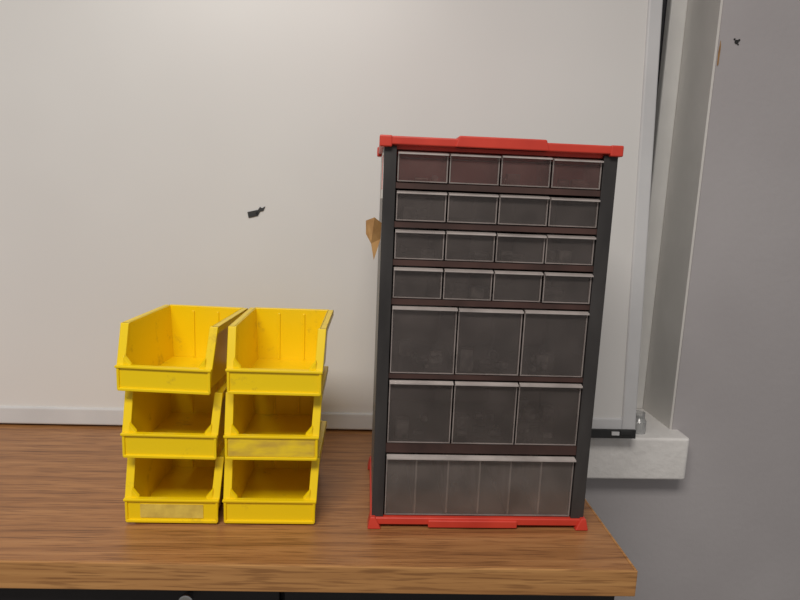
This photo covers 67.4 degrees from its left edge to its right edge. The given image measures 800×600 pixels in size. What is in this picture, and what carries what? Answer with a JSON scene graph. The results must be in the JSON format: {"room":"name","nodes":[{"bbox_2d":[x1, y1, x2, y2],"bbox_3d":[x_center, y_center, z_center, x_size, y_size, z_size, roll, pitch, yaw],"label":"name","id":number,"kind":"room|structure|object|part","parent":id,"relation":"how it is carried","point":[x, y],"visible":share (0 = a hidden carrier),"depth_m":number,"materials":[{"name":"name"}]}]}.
{"room":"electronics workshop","nodes":[
{"label":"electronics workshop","id":0,"kind":"room"},
{"bbox_2d":[585,0,799,599],"bbox_3d":[-0.156,-0.254,1.086,5.000,2.400,0.200,2,10,-3],"label":"wall","id":1,"kind":"structure","parent":0,"point":[729,529],"depth_m":1.09,"materials":[{"name":"white paint"}]},
{"bbox_2d":[0,0,662,438],"bbox_3d":[-0.534,-0.394,0.935,1.920,1.200,0.139,2,10,-3],"label":"whiteboard","id":2,"kind":"object","parent":1,"relation":"attached to","point":[154,154],"visible":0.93,"depth_m":0.96,"materials":[{"name":"plastic"}]},
{"bbox_2d":[587,408,688,479],"bbox_3d":[-0.731,0.228,1.105,2.484,0.078,0.224,2,10,-3],"label":"window sill","id":3,"kind":"structure","parent":1,"relation":"attached to","point":[661,452],"depth_m":1.06,"materials":[{"name":"white marble"}]},
{"bbox_2d":[635,411,646,434],"bbox_3d":[0.430,0.220,1.081,0.026,0.038,0.026,2,10,-3],"label":"clear jar","id":4,"kind":"object","parent":3,"relation":"on","point":[640,419],"visible":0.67,"depth_m":1.08,"materials":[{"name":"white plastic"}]},
{"bbox_2d":[656,0,666,102],"bbox_3d":[-0.714,-0.518,1.047,2.467,1.412,0.010,2,10,-3],"label":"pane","id":5,"kind":"object","parent":1,"relation":"attached to","point":[664,6],"visible":0.02,"depth_m":1.11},
{"bbox_2d":[637,0,687,407],"bbox_3d":[-0.713,-0.515,1.032,2.467,1.412,0.020,2,10,-3],"label":"frame","id":6,"kind":"object","parent":1,"relation":"attached to","point":[676,10],"visible":0.28,"depth_m":1.13,"materials":[{"name":"paint"}]},
{"bbox_2d":[642,0,722,428],"bbox_3d":[0.521,-0.474,1.086,0.004,1.412,0.198,2,10,-3],"label":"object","id":7,"kind":"structure","parent":1,"relation":"attached to","point":[703,17],"depth_m":1.09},
{"bbox_2d":[717,40,720,64],"bbox_3d":[0.529,-0.409,0.995,0.003,0.040,0.002,2,10,-3],"label":"chip","id":8,"kind":"object","parent":1,"relation":"attached to","point":[720,40],"visible":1,"depth_m":0.99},
{"bbox_3d":[-0.115,1.239,-0.395,5.000,0.050,3.620,2,10,-3],"label":"floor","id":9,"kind":"structure","parent":0,"visible":0},
{"bbox_2d":[0,423,637,599],"bbox_3d":[-0.543,0.605,0.860,1.553,0.750,0.399,2,10,-3],"label":"tabletop","id":10,"kind":"object","parent":9,"relation":"on","point":[65,534],"visible":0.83,"depth_m":0.67,"materials":[{"name":"brown wood"}]},
{"bbox_2d":[123,439,224,522],"bbox_3d":[-0.268,0.213,0.765,0.112,0.076,0.146,2,10,-3],"label":"storage bin","id":11,"kind":"object","parent":10,"relation":"on","point":[157,490],"visible":0.68,"depth_m":0.71,"materials":[{"name":"plastic"}]},
{"bbox_2d":[120,374,226,459],"bbox_3d":[-0.265,0.135,0.753,0.112,0.076,0.146,2,10,-2],"label":"storage bin","id":12,"kind":"object","parent":11,"relation":"on","point":[155,425],"visible":0.64,"depth_m":0.70,"materials":[{"name":"yellow plastic"}]},
{"bbox_2d":[114,304,247,394],"bbox_3d":[-0.262,0.057,0.739,0.112,0.076,0.146,3,10,1],"label":"storage bin","id":13,"kind":"object","parent":12,"relation":"on","point":[172,348],"visible":0.94,"depth_m":0.72,"materials":[{"name":"yellow plastic"}]},
{"bbox_3d":[-0.232,0.324,0.656,0.016,0.016,0.019,2,10,-3],"label":"knob","id":14,"kind":"part","parent":10,"relation":"part of","materials":[{"name":"silver metal"}]},
{"bbox_2d":[222,420,326,523],"bbox_3d":[-0.156,0.216,0.772,0.112,0.076,0.146,2,10,-3],"label":"storage bin","id":15,"kind":"object","parent":10,"relation":"on","point":[255,491],"visible":0.76,"depth_m":0.72,"materials":[{"name":"yellow plastic"}]},
{"bbox_2d":[223,366,327,460],"bbox_3d":[-0.152,0.138,0.760,0.112,0.076,0.146,2,10,-4],"label":"storage bin","id":16,"kind":"object","parent":15,"relation":"on","point":[257,427],"visible":0.76,"depth_m":0.70,"materials":[{"name":"yellow plastic"}]},
{"bbox_2d":[225,307,333,395],"bbox_3d":[-0.144,0.061,0.746,0.112,0.076,0.146,2,10,-3],"label":"storage bin","id":17,"kind":"object","parent":16,"relation":"on","point":[271,351],"visible":1,"depth_m":0.77,"materials":[{"name":"yellow plastic"}]},
{"bbox_2d":[366,135,623,530],"bbox_3d":[0.092,0.036,0.764,0.278,0.454,0.176,2,10,-3],"label":"drawer organizer","id":18,"kind":"object","parent":10,"relation":"on","point":[493,252],"visible":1,"depth_m":0.71,"materials":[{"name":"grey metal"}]},
{"bbox_3d":[0.091,0.209,0.790,0.224,0.076,0.152,2,10,-3],"label":"wide drawer","id":19,"kind":"part","parent":18,"relation":"part of","materials":[{"name":"clear plastic"}]}
]}

